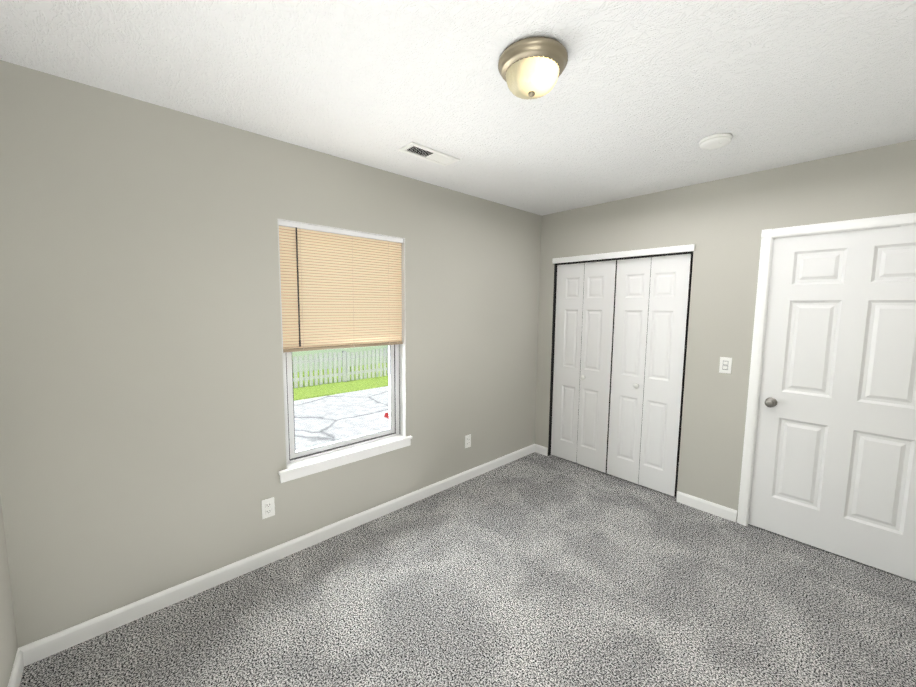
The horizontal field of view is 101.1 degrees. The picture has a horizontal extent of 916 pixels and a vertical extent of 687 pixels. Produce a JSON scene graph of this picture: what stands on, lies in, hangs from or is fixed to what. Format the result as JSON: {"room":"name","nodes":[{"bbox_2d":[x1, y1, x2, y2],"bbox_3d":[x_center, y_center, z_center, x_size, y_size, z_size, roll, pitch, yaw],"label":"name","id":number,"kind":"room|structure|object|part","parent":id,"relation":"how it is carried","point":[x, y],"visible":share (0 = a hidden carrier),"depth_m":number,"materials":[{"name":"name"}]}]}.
{"room":"empty bedroom","nodes":[
{"label":"empty bedroom","id":0,"kind":"room"},
{"bbox_2d":[0,495,17,686],"bbox_3d":[-0.892,0.266,0.335,0.150,2.440,2.950,-5,8,-42],"label":"wall","id":1,"kind":"structure","parent":0,"point":[8,645],"depth_m":1.48,"materials":[{"name":"paint"}]},
{"bbox_2d":[7,645,30,686],"bbox_3d":[-0.897,1.427,0.564,0.013,0.085,2.730,-5,8,-42],"label":"baseboard","id":2,"kind":"structure","parent":1,"relation":"attached to","point":[23,658],"depth_m":1.53,"materials":[{"name":"white wood"}]},
{"bbox_2d":[0,60,541,647],"bbox_3d":[-0.240,0.009,3.021,4.756,2.440,0.150,-5,8,-42],"label":"wall","id":3,"kind":"structure","parent":0,"point":[142,436],"depth_m":1.88,"materials":[{"name":"paint"}]},
{"bbox_2d":[261,497,274,518],"bbox_3d":[-1.113,0.966,2.212,0.070,0.115,0.008,-5,8,-42],"label":"electrical outlet","id":4,"kind":"object","parent":3,"relation":"attached to","point":[268,507],"visible":1,"depth_m":2.21,"materials":[{"name":"white plastic"}]},
{"bbox_2d":[19,444,538,663],"bbox_3d":[-0.510,1.212,2.791,3.606,0.085,0.013,-5,8,-42],"label":"baseboard","id":5,"kind":"structure","parent":3,"relation":"attached to","point":[40,649],"depth_m":2.10,"materials":[{"name":"white wood"}]},
{"bbox_2d":[277,218,411,482],"bbox_3d":[-0.742,0.032,2.525,0.955,1.542,0.155,-5,8,-42],"label":"window","id":6,"kind":"structure","parent":3,"relation":"in","point":[397,389],"depth_m":2.58,"materials":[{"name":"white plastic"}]},
{"bbox_2d":[279,220,402,352],"bbox_3d":[-0.721,-0.352,2.473,0.853,0.764,0.050,-5,8,-42],"label":"window blind","id":7,"kind":"object","parent":6,"relation":"attached to","point":[340,288],"visible":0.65,"depth_m":2.43,"materials":[{"name":"beige plastic"}]},
{"bbox_3d":[-0.776,0.006,2.566,0.711,1.344,0.027,-5,8,-42],"label":"glass","id":8,"kind":"part","parent":6,"relation":"part of","materials":[{"name":"clear glass"}]},
{"bbox_2d":[465,434,470,447],"bbox_3d":[0.088,0.859,3.307,0.070,0.115,0.008,-5,8,-42],"label":"electrical outlet","id":9,"kind":"object","parent":3,"relation":"attached to","point":[467,441],"visible":1,"depth_m":3.30,"materials":[{"name":"white plastic"}]},
{"bbox_2d":[0,0,915,215],"bbox_3d":[0.768,-1.149,1.815,4.756,0.120,3.100,-5,8,-42],"label":"ceiling","id":10,"kind":"structure","parent":0,"point":[642,97],"depth_m":1.51,"materials":[{"name":"white paint"}]},
{"bbox_2d":[398,142,459,165],"bbox_3d":[-0.170,-1.136,2.275,0.360,0.014,0.145,-5,8,-42],"label":"ceiling vent","id":11,"kind":"object","parent":10,"relation":"in","point":[425,153],"visible":1,"depth_m":2.26,"materials":[{"name":"white metal"}]},
{"bbox_2d":[498,36,567,99],"bbox_3d":[0.275,-0.987,1.399,0.253,0.132,0.253,-5,8,-42],"label":"ceiling light","id":12,"kind":"object","parent":10,"relation":"attached to","point":[530,68],"visible":1,"depth_m":1.33,"materials":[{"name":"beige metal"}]},
{"bbox_3d":[0.275,-0.970,1.401,0.197,0.074,0.197,-5,8,-42],"label":"lamp shade","id":13,"kind":"part","parent":12,"relation":"part of","materials":[{"name":"white glass"}]},
{"bbox_2d":[699,133,731,149],"bbox_3d":[1.392,-1.088,2.039,0.150,0.035,0.150,-5,8,-42],"label":"smoke detector","id":14,"kind":"object","parent":10,"relation":"attached to","point":[715,141],"visible":1,"depth_m":2.00,"materials":[{"name":"white plastic"}]},
{"bbox_2d":[19,452,915,686],"bbox_3d":[0.744,1.388,2.063,4.756,0.100,3.100,-5,8,-42],"label":"floor","id":15,"kind":"structure","parent":0,"point":[534,569],"depth_m":1.91,"materials":[{"name":"carpet"}]},
{"bbox_2d":[678,254,692,461],"bbox_3d":[2.505,-0.005,3.433,0.150,2.440,2.950,-5,8,-42],"label":"wall","id":16,"kind":"structure","parent":0,"point":[685,357],"depth_m":3.65,"materials":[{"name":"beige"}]},
{"bbox_2d":[535,140,915,521],"bbox_3d":[1.878,0.045,2.862,0.150,2.440,2.950,-5,8,-42],"label":"wall","id":17,"kind":"structure","parent":0,"point":[721,224],"depth_m":2.73,"materials":[{"name":"paint"}]},
{"bbox_2d":[548,251,692,497],"bbox_3d":[1.400,0.229,3.404,0.145,1.956,1.206,-5,8,-42],"label":"trim","id":18,"kind":"structure","parent":17,"relation":"attached to","point":[552,351],"depth_m":3.75,"materials":[{"name":"black"}]},
{"bbox_2d":[551,254,691,496],"bbox_3d":[1.360,0.234,3.377,0.072,1.930,1.168,-5,8,-42],"label":"bifold closet door","id":19,"kind":"structure","parent":17,"relation":"in","point":[620,346],"depth_m":3.30,"materials":[{"name":"white wood"}]},
{"bbox_3d":[1.348,0.339,3.377,0.042,0.044,0.534,-5,8,-42],"label":"knob","id":20,"kind":"part","parent":19,"relation":"part of","materials":[{"name":"white wood"}]},
{"bbox_2d":[552,244,694,263],"bbox_3d":[1.345,-0.761,3.247,0.022,0.050,1.225,-5,8,-42],"label":"trim","id":21,"kind":"structure","parent":17,"relation":"attached to","point":[662,250],"depth_m":3.15,"materials":[{"name":"white wood"}]},
{"bbox_2d":[676,491,736,521],"bbox_3d":[1.871,1.229,2.851,0.013,0.085,0.390,-5,8,-42],"label":"baseboard","id":22,"kind":"structure","parent":17,"relation":"attached to","point":[727,513],"depth_m":2.84,"materials":[{"name":"white wood"}]},
{"bbox_2d":[719,357,731,373],"bbox_3d":[1.920,0.157,2.705,0.011,0.116,0.072,-5,8,-42],"label":"light switch","id":23,"kind":"object","parent":17,"relation":"attached to","point":[725,366],"visible":1,"depth_m":2.70,"materials":[{"name":"white plastic"}]},
{"bbox_2d":[737,213,915,525],"bbox_3d":[2.382,0.297,2.318,0.167,2.053,0.928,-5,8,-42],"label":"door frame","id":24,"kind":"structure","parent":17,"relation":"attached to","point":[766,248],"depth_m":2.53,"materials":[{"name":"white wood"}]},
{"bbox_2d":[748,225,915,581],"bbox_3d":[2.355,0.324,2.296,0.035,1.983,0.806,-5,8,-42],"label":"entry door","id":25,"kind":"structure","parent":17,"relation":"in","point":[834,467],"depth_m":2.29,"materials":[{"name":"white wood"}]},
{"bbox_2d":[765,397,776,407],"bbox_3d":[2.087,0.397,2.518,0.070,0.064,0.064,-5,8,-42],"label":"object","id":26,"kind":"structure","parent":25,"relation":"attached to","point":[770,402],"depth_m":2.50,"materials":[{"name":"grey metal"}]},
{"label":"outside","id":27,"kind":"structure","parent":0,"visible":0},
{"bbox_2d":[294,386,388,450],"bbox_3d":[-11.719,0.294,19.752,70.000,0.200,39.850,-5,8,-42],"label":"ground","id":28,"kind":"structure","parent":27,"point":[306,422],"depth_m":7.59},
{"bbox_2d":[292,345,387,372],"bbox_3d":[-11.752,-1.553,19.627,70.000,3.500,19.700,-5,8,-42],"label":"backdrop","id":29,"kind":"object","parent":28,"relation":"on","point":[327,351],"depth_m":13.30,"materials":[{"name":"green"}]},
{"bbox_2d":[292,348,388,387],"bbox_3d":[0.262,0.393,14.125,24.090,0.925,0.120,-5,8,-42],"label":"fence","id":30,"kind":"object","parent":28,"relation":"on","point":[345,359],"depth_m":10.73,"materials":[{"name":"white wood"}]},
{"bbox_2d":[293,363,388,400],"bbox_3d":[-7.092,0.715,14.717,70.000,0.030,13.150,-5,8,-42],"label":"grass","id":31,"kind":"structure","parent":28,"relation":"on","point":[309,391],"depth_m":10.37,"materials":[{"name":"green plant"}]}
]}

